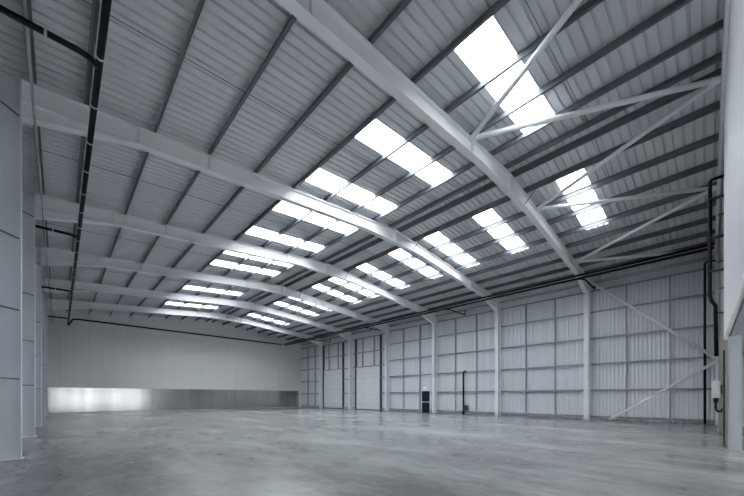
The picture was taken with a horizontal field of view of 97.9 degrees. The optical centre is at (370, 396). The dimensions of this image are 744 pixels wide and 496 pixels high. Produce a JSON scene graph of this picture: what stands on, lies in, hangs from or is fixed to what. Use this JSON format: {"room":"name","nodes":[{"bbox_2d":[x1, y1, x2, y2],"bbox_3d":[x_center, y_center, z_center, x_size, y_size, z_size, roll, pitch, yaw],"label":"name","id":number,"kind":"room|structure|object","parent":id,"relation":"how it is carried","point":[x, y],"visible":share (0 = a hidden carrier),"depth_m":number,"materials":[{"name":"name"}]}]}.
{"room":"warehouse","nodes":[
{"label":"warehouse","id":0,"kind":"room"},
{"bbox_2d":[48,323,301,412],"bbox_3d":[-19.885,-2.600,38.210,26.980,8.200,0.150,0,0,-44],"label":"wall","id":1,"kind":"structure","parent":0,"point":[78,356],"depth_m":35.23,"materials":[{"name":"paint"}]},
{"bbox_2d":[48,387,150,412],"bbox_3d":[-26.492,0.300,31.728,8.410,2.320,0.035,0,0,-44],"label":"wall panel","id":2,"kind":"object","parent":1,"relation":"attached to","point":[60,399],"visible":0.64,"depth_m":31.57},
{"bbox_2d":[67,318,281,344],"bbox_3d":[-20.144,-6.921,37.322,21.704,0.821,0.670,0,0,-44],"label":"pipe","id":3,"kind":"object","parent":1,"relation":"attached to","point":[70,322],"visible":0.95,"depth_m":35.12,"materials":[{"name":"black plastic"}]},
{"bbox_2d":[48,310,301,350],"bbox_3d":[-19.864,-7.952,38.188,26.980,2.505,0.210,0,0,-44],"label":"trim","id":4,"kind":"structure","parent":1,"relation":"attached to","point":[176,324],"depth_m":36.17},
{"bbox_2d":[152,389,298,409],"bbox_3d":[-16.966,0.300,40.888,17.960,2.320,0.035,0,0,-44],"label":"wall panel","id":5,"kind":"object","parent":1,"relation":"attached to","point":[162,399],"visible":1,"depth_m":39.46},
{"bbox_2d":[0,0,724,341],"bbox_3d":[-5.450,-8.494,23.197,28.389,1.445,42.297,0,0,-44],"label":"ceiling","id":6,"kind":"structure","parent":0,"point":[231,40],"depth_m":10.23,"materials":[{"name":"metal"}]},
{"bbox_2d":[165,302,215,308],"bbox_3d":[-17.116,-8.820,31.196,4.670,0.480,1.000,0,0,-44],"label":"rooflight","id":7,"kind":"object","parent":6,"relation":"attached to","point":[169,303],"visible":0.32,"depth_m":31.00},
{"bbox_2d":[183,285,240,294],"bbox_3d":[-12.957,-8.820,26.871,4.670,0.480,1.000,0,0,-44],"label":"rooflight","id":8,"kind":"object","parent":6,"relation":"attached to","point":[186,286],"visible":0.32,"depth_m":26.70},
{"bbox_2d":[211,260,276,274],"bbox_3d":[-8.452,-8.820,22.186,4.670,0.480,1.000,0,0,-44],"label":"rooflight","id":9,"kind":"object","parent":6,"relation":"attached to","point":[215,262],"visible":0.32,"depth_m":21.96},
{"bbox_2d":[224,251,290,266],"bbox_3d":[-6.892,-8.820,20.564,4.670,0.480,1.000,0,0,-44],"label":"rooflight","id":10,"kind":"object","parent":6,"relation":"attached to","point":[225,252],"visible":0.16,"depth_m":20.55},
{"bbox_2d":[248,313,287,324],"bbox_3d":[-11.562,-8.776,36.536,4.860,0.497,1.000,0,0,-44],"label":"rooflight","id":11,"kind":"object","parent":6,"relation":"attached to","point":[251,314],"visible":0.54,"depth_m":36.39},
{"bbox_2d":[245,226,322,250],"bbox_3d":[-4.639,-8.820,18.221,4.670,0.480,1.000,0,0,-44],"label":"rooflight","id":12,"kind":"object","parent":6,"relation":"attached to","point":[255,231],"visible":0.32,"depth_m":17.96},
{"bbox_2d":[274,301,318,315],"bbox_3d":[-7.403,-8.776,32.212,4.860,0.497,1.000,0,0,-44],"label":"rooflight","id":13,"kind":"object","parent":6,"relation":"attached to","point":[278,302],"visible":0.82,"depth_m":32.03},
{"bbox_2d":[272,201,355,233],"bbox_3d":[-2.560,-8.820,16.059,4.670,0.480,1.000,0,0,-44],"label":"rooflight","id":14,"kind":"object","parent":6,"relation":"attached to","point":[283,207],"visible":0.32,"depth_m":15.80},
{"bbox_2d":[313,284,359,302],"bbox_3d":[-2.898,-8.776,27.526,4.860,0.497,1.000,0,0,-44],"label":"rooflight","id":15,"kind":"object","parent":6,"relation":"attached to","point":[318,286],"visible":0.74,"depth_m":27.32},
{"bbox_2d":[306,168,394,213],"bbox_3d":[-0.654,-8.820,14.076,4.670,0.480,1.000,0,0,-44],"label":"rooflight","id":16,"kind":"object","parent":6,"relation":"attached to","point":[321,178],"visible":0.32,"depth_m":13.75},
{"bbox_2d":[329,278,378,297],"bbox_3d":[-1.338,-8.776,25.904,4.860,0.497,1.000,0,0,-44],"label":"rooflight","id":17,"kind":"object","parent":6,"relation":"attached to","point":[351,286],"visible":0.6,"depth_m":25.83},
{"bbox_2d":[357,263,404,288],"bbox_3d":[0.914,-8.776,23.561,4.860,0.497,1.000,0,0,-44],"label":"rooflight","id":18,"kind":"object","parent":6,"relation":"attached to","point":[366,268],"visible":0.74,"depth_m":23.36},
{"bbox_2d":[355,119,450,184],"bbox_3d":[1.425,-8.820,11.914,4.670,0.480,1.000,0,0,-44],"label":"rooflight","id":19,"kind":"object","parent":6,"relation":"attached to","point":[376,135],"visible":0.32,"depth_m":11.54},
{"bbox_2d":[389,249,441,278],"bbox_3d":[2.994,-8.776,21.399,4.860,0.497,1.000,0,0,-44],"label":"rooflight","id":20,"kind":"object","parent":6,"relation":"attached to","point":[399,254],"visible":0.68,"depth_m":21.18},
{"bbox_2d":[424,232,479,267],"bbox_3d":[4.900,-8.776,19.417,4.860,0.497,1.000,0,0,-44],"label":"rooflight","id":21,"kind":"object","parent":6,"relation":"attached to","point":[435,239],"visible":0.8,"depth_m":19.17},
{"bbox_2d":[473,209,527,252],"bbox_3d":[6.979,-8.776,17.254,4.860,0.497,1.000,0,0,-44],"label":"rooflight","id":22,"kind":"object","parent":6,"relation":"attached to","point":[488,217],"visible":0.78,"depth_m":16.98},
{"bbox_2d":[455,16,554,131],"bbox_3d":[4.024,-8.820,9.211,4.670,0.480,1.000,0,0,-44],"label":"rooflight","id":23,"kind":"object","parent":6,"relation":"attached to","point":[488,48],"visible":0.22,"depth_m":8.60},
{"bbox_2d":[556,169,608,229],"bbox_3d":[9.578,-8.776,14.551,4.860,0.497,1.000,0,0,-44],"label":"rooflight","id":24,"kind":"object","parent":6,"relation":"attached to","point":[596,214],"visible":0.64,"depth_m":14.27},
{"bbox_2d":[0,407,743,495],"bbox_3d":[-3.562,1.600,21.234,27.180,0.200,47.550,0,0,-44],"label":"floor","id":25,"kind":"structure","parent":0,"point":[284,451],"depth_m":8.28,"materials":[{"name":"concrete"}]},
{"bbox_2d":[45,299,322,415],"bbox_3d":[-15.887,-3.695,34.005,26.785,10.390,0.904,0,0,-44],"label":"frame","id":26,"kind":"object","parent":25,"relation":"on","point":[57,304],"visible":0.82,"depth_m":30.47,"materials":[{"name":"paint"}]},
{"bbox_2d":[42,278,352,419],"bbox_3d":[-11.690,-3.695,29.640,26.785,10.390,0.904,0,0,-44],"label":"frame","id":27,"kind":"object","parent":25,"relation":"on","point":[55,283],"visible":0.73,"depth_m":25.99,"materials":[{"name":"paint"}]},
{"bbox_2d":[35,247,389,425],"bbox_3d":[-7.493,-3.695,25.276,26.785,10.390,0.904,0,0,-44],"label":"frame","id":28,"kind":"object","parent":25,"relation":"on","point":[56,257],"visible":0.79,"depth_m":19.28,"materials":[{"name":"paint"}]},
{"bbox_2d":[22,192,436,437],"bbox_3d":[-3.296,-3.695,20.911,26.785,10.390,0.904,0,0,-44],"label":"frame","id":29,"kind":"object","parent":25,"relation":"on","point":[55,209],"visible":0.84,"depth_m":13.31,"materials":[{"name":"paint"}]},
{"bbox_2d":[66,0,99,312],"bbox_3d":[-13.796,-7.888,15.112,0.130,0.217,41.430,0,0,-44],"label":"purlin","id":30,"kind":"object","parent":29,"relation":"on","point":[95,3],"visible":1,"depth_m":8.07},
{"bbox_2d":[67,0,111,324],"bbox_3d":[-13.580,-7.248,14.945,0.144,1.476,40.830,0,0,-44],"label":"drain pipe","id":31,"kind":"object","parent":30,"relation":"hanging from","point":[105,7],"visible":0.93,"depth_m":7.60,"materials":[{"name":"black plastic"}]},
{"bbox_2d":[0,4,96,69],"bbox_3d":[-5.996,-6.565,5.738,0.227,0.135,1.894,0,0,42],"label":"pipe","id":32,"kind":"object","parent":31,"relation":"attached to","point":[3,10],"visible":0.95,"depth_m":5.83,"materials":[{"name":"black plastic"}]},
{"bbox_2d":[35,225,76,237],"bbox_3d":[-12.664,-6.565,12.672,0.227,0.135,1.894,0,0,42],"label":"pipe","id":33,"kind":"object","parent":31,"relation":"attached to","point":[36,226],"visible":0.7,"depth_m":12.80,"materials":[{"name":"black plastic"}]},
{"bbox_2d":[42,286,70,291],"bbox_3d":[-19.318,-6.565,19.592,0.227,0.135,1.894,0,0,42],"label":"pipe","id":34,"kind":"object","parent":31,"relation":"attached to","point":[42,286],"visible":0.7,"depth_m":19.69,"materials":[{"name":"black plastic"}]},
{"bbox_2d":[437,410,494,413],"bbox_3d":[8.250,1.300,28.288,0.164,0.120,5.895,0,0,-44],"label":"rail","id":35,"kind":"object","parent":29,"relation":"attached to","point":[437,410],"visible":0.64,"depth_m":27.97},
{"bbox_2d":[268,200,715,335],"bbox_3d":[0.448,-8.335,28.808,0.130,0.217,41.430,0,0,-44],"label":"purlin","id":36,"kind":"object","parent":29,"relation":"on","point":[703,205],"visible":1,"depth_m":18.78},
{"bbox_2d":[0,74,501,460],"bbox_3d":[0.900,-3.695,16.547,26.785,10.390,0.904,0,0,-44],"label":"frame","id":37,"kind":"object","parent":25,"relation":"on","point":[55,111],"visible":0.95,"depth_m":8.02,"materials":[{"name":"paint"}]},
{"bbox_2d":[501,390,583,391],"bbox_3d":[12.447,-0.430,23.924,0.164,0.120,5.895,0,0,-44],"label":"rail","id":38,"kind":"object","parent":37,"relation":"attached to","point":[513,390],"visible":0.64,"depth_m":23.78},
{"bbox_2d":[275,0,589,419],"bbox_3d":[5.097,-3.695,12.182,26.785,10.390,0.904,0,0,-44],"label":"frame","id":39,"kind":"object","parent":25,"relation":"on","point":[318,16],"visible":0.91,"depth_m":9.03,"materials":[{"name":"paint"}]},
{"bbox_2d":[21,0,51,298],"bbox_3d":[-14.516,-7.798,14.419,0.130,0.217,41.430,0,0,-44],"label":"purlin","id":40,"kind":"object","parent":39,"relation":"on","point":[29,7],"visible":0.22,"depth_m":7.95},
{"bbox_2d":[22,0,52,322],"bbox_3d":[-14.488,-6.670,14.454,0.052,0.052,41.380,0,0,-44],"label":"conduit","id":41,"kind":"object","parent":39,"relation":"attached to","point":[24,3],"visible":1,"depth_m":7.65,"materials":[{"name":"metal"}]},
{"bbox_2d":[89,0,204,313],"bbox_3d":[-12.671,-8.028,16.193,0.130,0.217,41.430,0,0,-44],"label":"purlin","id":42,"kind":"object","parent":39,"relation":"on","point":[201,2],"visible":1,"depth_m":8.46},
{"bbox_2d":[109,15,296,315],"bbox_3d":[-11.554,-8.168,17.267,0.130,0.217,41.430,0,0,-44],"label":"purlin","id":43,"kind":"object","parent":39,"relation":"on","point":[292,19],"visible":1,"depth_m":9.05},
{"bbox_2d":[83,0,434,199],"bbox_3d":[-1.640,-8.449,10.434,13.041,1.189,0.018,0,0,-44],"label":"rod","id":44,"kind":"object","parent":43,"relation":"attached to","point":[83,0],"visible":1,"depth_m":8.47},
{"bbox_2d":[130,0,411,316],"bbox_3d":[-10.393,-8.313,18.383,0.130,0.217,41.430,0,0,-44],"label":"purlin","id":45,"kind":"object","parent":39,"relation":"on","point":[401,6],"visible":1,"depth_m":9.37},
{"bbox_2d":[148,0,509,317],"bbox_3d":[-9.247,-8.456,19.485,0.130,0.217,41.430,0,0,-44],"label":"purlin","id":46,"kind":"object","parent":39,"relation":"on","point":[499,4],"visible":1,"depth_m":9.49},
{"bbox_2d":[165,0,603,318],"bbox_3d":[-8.123,-8.596,20.567,0.130,0.217,41.430,0,0,-44],"label":"purlin","id":47,"kind":"object","parent":39,"relation":"on","point":[590,4],"visible":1,"depth_m":9.52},
{"bbox_2d":[181,0,692,319],"bbox_3d":[-7.013,-8.735,21.634,0.130,0.217,41.430,0,0,-44],"label":"purlin","id":48,"kind":"object","parent":39,"relation":"on","point":[678,4],"visible":1,"depth_m":9.39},
{"bbox_2d":[195,19,722,320],"bbox_3d":[-5.989,-8.863,22.618,0.130,0.217,41.430,0,0,-44],"label":"purlin","id":49,"kind":"object","parent":39,"relation":"on","point":[717,26],"visible":1,"depth_m":10.05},
{"bbox_2d":[206,52,721,321],"bbox_3d":[-5.117,-8.972,23.457,0.130,0.217,41.430,0,0,-44],"label":"purlin","id":50,"kind":"object","parent":39,"relation":"on","point":[716,58],"visible":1,"depth_m":11.51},
{"bbox_2d":[47,223,294,272],"bbox_3d":[-10.033,-8.449,19.163,13.041,1.189,0.018,0,0,-44],"label":"rod","id":51,"kind":"object","parent":50,"relation":"attached to","point":[47,223],"visible":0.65,"depth_m":17.91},
{"bbox_2d":[39,149,349,244],"bbox_3d":[-5.836,-8.449,14.799,13.041,1.189,0.018,0,0,-44],"label":"rod","id":52,"kind":"object","parent":50,"relation":"attached to","point":[39,149],"visible":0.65,"depth_m":12.94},
{"bbox_2d":[525,0,587,121],"bbox_3d":[2.472,-8.449,6.158,13.041,1.189,0.018,0,0,-44],"label":"rod","id":53,"kind":"object","parent":50,"relation":"attached to","point":[525,0],"visible":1,"depth_m":8.21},
{"bbox_2d":[212,68,720,322],"bbox_3d":[-4.655,-8.972,23.901,0.130,0.217,41.430,0,0,-44],"label":"purlin","id":54,"kind":"object","parent":39,"relation":"on","point":[667,99],"visible":0.83,"depth_m":12.15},
{"bbox_2d":[595,139,639,257],"bbox_3d":[11.645,-8.535,14.977,11.131,1.017,0.018,0,0,-44],"label":"rod","id":55,"kind":"object","parent":54,"relation":"attached to","point":[595,139],"visible":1,"depth_m":13.69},
{"bbox_2d":[222,100,719,324],"bbox_3d":[-3.769,-8.861,24.753,0.130,0.217,41.430,0,0,-44],"label":"purlin","id":56,"kind":"object","parent":39,"relation":"on","point":[715,106],"visible":1,"depth_m":13.17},
{"bbox_2d":[235,133,718,327],"bbox_3d":[-2.688,-8.726,25.793,0.130,0.217,41.430,0,0,-44],"label":"purlin","id":57,"kind":"object","parent":39,"relation":"on","point":[711,139],"visible":1,"depth_m":14.08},
{"bbox_2d":[246,159,717,330],"bbox_3d":[-1.642,-8.595,26.798,0.130,0.217,41.430,0,0,-44],"label":"purlin","id":58,"kind":"object","parent":39,"relation":"on","point":[713,163],"visible":1,"depth_m":15.77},
{"bbox_2d":[258,181,716,333],"bbox_3d":[-0.561,-8.460,27.837,0.130,0.217,41.430,0,0,-44],"label":"purlin","id":59,"kind":"object","parent":39,"relation":"on","point":[676,197],"visible":0.83,"depth_m":17.63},
{"bbox_2d":[277,215,715,337],"bbox_3d":[1.457,-8.209,29.778,0.130,0.217,41.430,0,0,-44],"label":"purlin","id":60,"kind":"object","parent":39,"relation":"on","point":[704,220],"visible":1,"depth_m":19.86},
{"bbox_2d":[283,242,714,344],"bbox_3d":[2.085,-7.240,30.077,0.150,0.150,40.930,0,0,-44],"label":"drain pipe","id":61,"kind":"object","parent":39,"relation":"attached to","point":[705,245],"visible":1,"depth_m":20.59,"materials":[{"name":"black plastic"}]},
{"bbox_2d":[285,246,713,345],"bbox_3d":[2.316,-7.160,30.299,0.150,0.150,40.930,0,0,-44],"label":"drain pipe","id":62,"kind":"object","parent":39,"relation":"attached to","point":[705,249],"visible":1,"depth_m":20.84,"materials":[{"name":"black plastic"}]},
{"bbox_2d":[286,229,714,339],"bbox_3d":[2.466,-8.082,30.748,0.130,0.217,41.430,0,0,-44],"label":"purlin","id":63,"kind":"object","parent":39,"relation":"on","point":[705,233],"visible":1,"depth_m":21.15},
{"bbox_2d":[294,240,714,340],"bbox_3d":[3.367,-7.970,31.615,0.130,0.217,41.430,0,0,-44],"label":"purlin","id":64,"kind":"object","parent":39,"relation":"on","point":[713,241],"visible":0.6,"depth_m":22.25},
{"bbox_2d":[301,255,714,345],"bbox_3d":[4.186,-7.545,32.409,0.300,0.110,41.440,0,0,-44],"label":"beam","id":65,"kind":"structure","parent":39,"relation":"attached to","point":[713,256],"depth_m":22.66,"materials":[{"name":"metal"}]},
{"bbox_2d":[590,356,710,364],"bbox_3d":[16.601,-2.150,19.604,0.164,0.120,5.770,0,0,-44],"label":"rail","id":66,"kind":"object","parent":39,"relation":"attached to","point":[687,358],"visible":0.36,"depth_m":19.32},
{"bbox_2d":[590,388,711,390],"bbox_3d":[16.601,-0.430,19.604,0.164,0.120,5.770,0,0,-44],"label":"rail","id":67,"kind":"object","parent":39,"relation":"attached to","point":[657,389],"visible":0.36,"depth_m":19.46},
{"bbox_2d":[590,266,713,292],"bbox_3d":[16.601,-7.000,19.604,0.164,0.120,5.770,0,0,-44],"label":"rail","id":68,"kind":"object","parent":39,"relation":"attached to","point":[701,269],"visible":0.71,"depth_m":19.24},
{"bbox_2d":[590,415,713,421],"bbox_3d":[16.601,1.300,19.604,0.164,0.120,5.770,0,0,-44],"label":"rail","id":69,"kind":"object","parent":39,"relation":"attached to","point":[649,418],"visible":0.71,"depth_m":19.18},
{"bbox_2d":[590,324,713,339],"bbox_3d":[16.601,-3.860,19.604,0.164,0.120,5.770,0,0,-44],"label":"rail","id":70,"kind":"object","parent":39,"relation":"attached to","point":[711,325],"visible":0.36,"depth_m":19.31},
{"bbox_2d":[590,292,713,313],"bbox_3d":[16.601,-5.600,19.604,0.164,0.120,5.770,0,0,-44],"label":"rail","id":71,"kind":"object","parent":39,"relation":"attached to","point":[698,295],"visible":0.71,"depth_m":19.26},
{"bbox_2d":[462,371,465,413],"bbox_3d":[8.127,-0.388,28.194,0.180,3.775,0.380,0,0,-44],"label":"downpipe","id":72,"kind":"object","parent":25,"relation":"on","point":[463,378],"visible":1,"depth_m":28.18,"materials":[{"name":"black plastic"}]},
{"bbox_2d":[715,257,718,424],"bbox_3d":[18.418,-2.931,17.232,0.580,8.862,0.130,0,0,-44],"label":"column","id":73,"kind":"structure","parent":25,"relation":"on","point":[717,258],"depth_m":17.05,"materials":[{"name":"metal"}]},
{"bbox_2d":[590,281,717,359],"bbox_3d":[16.305,-4.750,19.112,0.170,5.592,5.740,0,0,-44],"label":"brace","id":74,"kind":"object","parent":73,"relation":"attached to","point":[711,355],"visible":0.88,"depth_m":18.73,"materials":[{"name":"paint"}]},
{"bbox_2d":[609,360,716,419],"bbox_3d":[16.662,-0.225,18.741,0.170,3.446,4.700,0,0,-44],"label":"brace","id":75,"kind":"object","parent":73,"relation":"attached to","point":[714,361],"visible":1,"depth_m":18.49,"materials":[{"name":"paint"}]},
{"bbox_2d":[726,319,743,452],"bbox_3d":[9.951,-0.307,8.854,0.380,3.615,0.310,0,0,-44],"label":"post","id":76,"kind":"object","parent":25,"relation":"on","point":[734,342],"visible":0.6,"depth_m":8.76,"materials":[{"name":"metal"}]},
{"bbox_2d":[731,298,743,335],"bbox_3d":[4.686,-1.883,3.646,14.490,0.465,0.360,0,0,-44],"label":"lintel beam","id":77,"kind":"structure","parent":76,"relation":"attached to","point":[738,329],"depth_m":7.50,"materials":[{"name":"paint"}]},
{"bbox_2d":[302,249,717,423],"bbox_3d":[4.328,-3.279,32.571,0.110,9.558,42.256,0,0,-44],"label":"wall","id":78,"kind":"structure","parent":0,"point":[688,312],"depth_m":22.95,"materials":[{"name":"metal"}]},
{"bbox_2d":[307,348,308,405],"bbox_3d":[-8.917,-2.860,46.133,0.176,8.280,0.070,0,0,-44],"label":"strut","id":79,"kind":"object","parent":78,"relation":"attached to","point":[307,348],"visible":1,"depth_m":46.09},
{"bbox_2d":[315,346,315,405],"bbox_3d":[-7.659,-2.860,44.825,0.176,8.280,0.070,0,0,-44],"label":"strut","id":80,"kind":"object","parent":78,"relation":"attached to","point":[315,346],"visible":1,"depth_m":44.80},
{"bbox_2d":[323,342,343,408],"bbox_3d":[-4.865,-2.660,41.879,0.220,8.320,4.280,0,0,-44],"label":"door","id":81,"kind":"structure","parent":78,"relation":"in","point":[333,382],"depth_m":41.83,"materials":[{"name":"metal"}]},
{"bbox_2d":[337,343,338,368],"bbox_3d":[-4.152,-5.150,41.178,0.176,3.300,0.060,0,0,-44],"label":"strut","id":82,"kind":"object","parent":78,"relation":"attached to","point":[337,343],"visible":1,"depth_m":41.12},
{"bbox_2d":[362,339,363,365],"bbox_3d":[-0.922,-5.150,37.819,0.176,3.300,0.060,0,0,-44],"label":"strut","id":83,"kind":"object","parent":78,"relation":"attached to","point":[362,339],"visible":1,"depth_m":37.80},
{"bbox_2d":[355,335,381,409],"bbox_3d":[-0.319,-2.660,37.151,0.220,8.320,4.280,0,0,-44],"label":"door","id":84,"kind":"structure","parent":78,"relation":"in","point":[368,380],"depth_m":37.09,"materials":[{"name":"metal"}]},
{"bbox_2d":[373,336,374,365],"bbox_3d":[0.395,-5.150,36.449,0.176,3.300,0.060,0,0,-44],"label":"strut","id":85,"kind":"object","parent":78,"relation":"attached to","point":[373,336],"visible":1,"depth_m":36.40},
{"bbox_2d":[403,329,403,408],"bbox_3d":[3.391,-2.860,33.333,0.176,8.280,0.070,0,0,-44],"label":"strut","id":86,"kind":"object","parent":78,"relation":"attached to","point":[403,329],"visible":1,"depth_m":33.26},
{"bbox_2d":[390,355,431,360],"bbox_3d":[4.053,-3.860,32.653,0.164,0.120,5.895,0,0,-44],"label":"rail","id":87,"kind":"object","parent":78,"relation":"attached to","point":[431,355],"visible":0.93,"depth_m":32.49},
{"bbox_2d":[390,337,431,344],"bbox_3d":[4.053,-5.600,32.653,0.164,0.120,5.895,0,0,-44],"label":"rail","id":88,"kind":"object","parent":78,"relation":"attached to","point":[429,337],"visible":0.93,"depth_m":32.49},
{"bbox_2d":[419,325,420,409],"bbox_3d":[4.845,-2.860,31.822,0.176,8.280,0.130,0,0,-44],"label":"strut","id":89,"kind":"object","parent":78,"relation":"attached to","point":[419,325],"visible":1,"depth_m":31.76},
{"bbox_2d":[421,390,430,412],"bbox_3d":[5.341,0.445,31.272,0.220,2.110,1.080,0,0,-44],"label":"door","id":90,"kind":"structure","parent":78,"relation":"in","point":[425,394],"depth_m":31.19,"materials":[{"name":"paint"}]},
{"bbox_2d":[455,319,455,410],"bbox_3d":[7.588,-2.860,28.968,0.176,8.280,0.070,0,0,-44],"label":"strut","id":91,"kind":"object","parent":78,"relation":"attached to","point":[455,319],"visible":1,"depth_m":28.90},
{"bbox_2d":[437,310,493,322],"bbox_3d":[8.250,-7.000,28.288,0.164,0.120,5.895,0,0,-44],"label":"rail","id":92,"kind":"object","parent":78,"relation":"attached to","point":[491,310],"visible":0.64,"depth_m":28.10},
{"bbox_2d":[437,391,494,392],"bbox_3d":[8.250,-0.430,28.288,0.164,0.120,5.895,0,0,-44],"label":"rail","id":93,"kind":"object","parent":78,"relation":"attached to","point":[440,391],"visible":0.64,"depth_m":28.59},
{"bbox_2d":[437,327,494,337],"bbox_3d":[8.250,-5.600,28.288,0.164,0.120,5.895,0,0,-44],"label":"rail","id":94,"kind":"object","parent":78,"relation":"attached to","point":[492,327],"visible":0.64,"depth_m":28.04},
{"bbox_2d":[437,349,494,355],"bbox_3d":[8.250,-3.860,28.288,0.164,0.120,5.895,0,0,-44],"label":"rail","id":95,"kind":"object","parent":78,"relation":"attached to","point":[486,349],"visible":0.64,"depth_m":28.14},
{"bbox_2d":[437,370,494,373],"bbox_3d":[8.250,-2.150,28.288,0.164,0.120,5.895,0,0,-44],"label":"rail","id":96,"kind":"object","parent":78,"relation":"attached to","point":[480,370],"visible":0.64,"depth_m":28.04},
{"bbox_2d":[476,315,476,410],"bbox_3d":[8.987,-2.860,27.513,0.176,8.280,0.070,0,0,-44],"label":"strut","id":97,"kind":"object","parent":78,"relation":"attached to","point":[476,315],"visible":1,"depth_m":27.45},
{"bbox_2d":[525,304,526,413],"bbox_3d":[11.785,-2.860,24.604,0.176,8.280,0.070,0,0,-44],"label":"strut","id":98,"kind":"object","parent":78,"relation":"attached to","point":[525,304],"visible":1,"depth_m":24.54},
{"bbox_2d":[501,292,583,309],"bbox_3d":[12.447,-7.000,23.924,0.164,0.120,5.895,0,0,-44],"label":"rail","id":99,"kind":"object","parent":78,"relation":"attached to","point":[581,292],"visible":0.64,"depth_m":23.61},
{"bbox_2d":[501,313,583,326],"bbox_3d":[12.447,-5.600,23.924,0.164,0.120,5.895,0,0,-44],"label":"rail","id":100,"kind":"object","parent":78,"relation":"attached to","point":[579,313],"visible":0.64,"depth_m":23.59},
{"bbox_2d":[501,412,583,416],"bbox_3d":[12.447,1.300,23.924,0.164,0.120,5.895,0,0,-44],"label":"rail","id":101,"kind":"object","parent":78,"relation":"attached to","point":[501,412],"visible":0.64,"depth_m":23.49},
{"bbox_2d":[501,364,583,370],"bbox_3d":[12.447,-2.150,23.924,0.164,0.120,5.895,0,0,-44],"label":"rail","id":102,"kind":"object","parent":78,"relation":"attached to","point":[576,364],"visible":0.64,"depth_m":23.54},
{"bbox_2d":[501,339,583,348],"bbox_3d":[12.447,-3.860,23.924,0.164,0.120,5.895,0,0,-44],"label":"rail","id":103,"kind":"object","parent":78,"relation":"attached to","point":[576,339],"visible":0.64,"depth_m":23.59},
{"bbox_2d":[554,299,555,414],"bbox_3d":[13.184,-2.860,23.149,0.176,8.280,0.070,0,0,-44],"label":"strut","id":104,"kind":"object","parent":78,"relation":"attached to","point":[554,299],"visible":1,"depth_m":23.10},
{"bbox_2d":[625,284,626,416],"bbox_3d":[15.976,-2.860,20.245,0.176,8.280,0.070,0,0,-44],"label":"strut","id":105,"kind":"object","parent":78,"relation":"attached to","point":[626,284],"visible":1,"depth_m":20.19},
{"bbox_2d":[669,276,670,418],"bbox_3d":[17.369,-2.860,18.796,0.176,8.280,0.070,0,0,-44],"label":"strut","id":106,"kind":"object","parent":78,"relation":"attached to","point":[669,276],"visible":1,"depth_m":18.72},
{"bbox_2d":[718,159,727,446],"bbox_3d":[14.722,-3.789,13.545,11.400,10.578,0.080,0,0,-44],"label":"wall","id":107,"kind":"structure","parent":0,"point":[723,344],"depth_m":12.62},
{"bbox_2d":[703,259,715,423],"bbox_3d":[18.346,-2.936,17.495,0.240,8.832,0.550,0,0,-44],"label":"conduit","id":108,"kind":"object","parent":107,"relation":"attached to","point":[714,260],"visible":0.88,"depth_m":17.58,"materials":[{"name":"black plastic"}]},
{"bbox_2d":[707,174,723,355],"bbox_3d":[12.328,-4.652,11.562,0.160,6.406,0.440,0,0,-44],"label":"riser pipe","id":109,"kind":"object","parent":107,"relation":"attached to","point":[710,199],"visible":0.97,"depth_m":11.62,"materials":[{"name":"black plastic"}]},
{"bbox_2d":[712,380,721,412],"bbox_3d":[11.989,-0.006,11.146,0.365,1.108,0.350,0,0,-44],"label":"control box","id":110,"kind":"object","parent":107,"relation":"attached to","point":[716,384],"visible":0.84,"depth_m":11.08,"materials":[{"name":"metal"}]},
{"bbox_2d":[722,350,724,441],"bbox_3d":[11.740,-0.025,10.745,0.120,3.050,0.095,0,0,-44],"label":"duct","id":111,"kind":"object","parent":107,"relation":"attached to","point":[723,352],"visible":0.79,"depth_m":10.72,"materials":[{"name":"metal"}]},
{"bbox_2d":[724,0,743,339],"bbox_3d":[4.938,-5.452,4.214,15.640,7.505,0.090,0,0,-44],"label":"wall","id":112,"kind":"structure","parent":0,"point":[734,83],"depth_m":5.89,"materials":[{"name":"paint"}]},
{"bbox_2d":[715,0,730,258],"bbox_3d":[8.917,-8.050,8.155,26.840,1.681,0.065,0,0,-44],"label":"rafter","id":113,"kind":"object","parent":112,"relation":"attached to","point":[727,2],"visible":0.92,"depth_m":9.08,"materials":[{"name":"paint"}]},
{"bbox_2d":[469,0,582,141],"bbox_3d":[4.096,-8.251,7.463,0.170,0.449,6.431,0,0,-15],"label":"brace","id":114,"kind":"object","parent":113,"relation":"attached to","point":[575,3],"visible":1,"depth_m":7.97,"materials":[{"name":"paint"}]},
{"bbox_2d":[470,75,721,141],"bbox_3d":[6.403,-8.529,9.680,6.582,0.456,0.170,0,0,15],"label":"brace","id":115,"kind":"object","parent":113,"relation":"attached to","point":[713,80],"visible":0.86,"depth_m":9.52,"materials":[{"name":"paint"}]},
{"bbox_2d":[536,185,717,210],"bbox_3d":[10.494,-8.310,13.614,6.407,0.444,0.170,0,0,18],"label":"brace","id":116,"kind":"object","parent":113,"relation":"attached to","point":[699,189],"visible":0.84,"depth_m":13.48,"materials":[{"name":"paint"}]},
{"bbox_2d":[535,75,721,211],"bbox_3d":[8.511,-8.558,11.708,0.170,0.399,6.184,0,0,-20],"label":"brace","id":117,"kind":"object","parent":113,"relation":"attached to","point":[705,89],"visible":0.9,"depth_m":10.77,"materials":[{"name":"paint"}]},
{"bbox_2d":[575,248,714,262],"bbox_3d":[14.891,-7.761,17.842,6.270,0.417,0.170,0,0,20],"label":"brace","id":118,"kind":"object","parent":113,"relation":"attached to","point":[652,254],"visible":0.73,"depth_m":17.97,"materials":[{"name":"paint"}]},
{"bbox_2d":[574,185,717,262],"bbox_3d":[12.746,-8.029,15.780,0.170,0.467,6.531,0,0,-13],"label":"brace","id":119,"kind":"object","parent":113,"relation":"attached to","point":[695,198],"visible":0.85,"depth_m":15.01,"materials":[{"name":"paint"}]},
{"bbox_2d":[742,355,743,425],"bbox_3d":[20.500,-0.310,15.182,0.600,3.620,5.470,0,0,-44],"label":"wall","id":120,"kind":"structure","parent":0,"point":[742,355],"depth_m":16.43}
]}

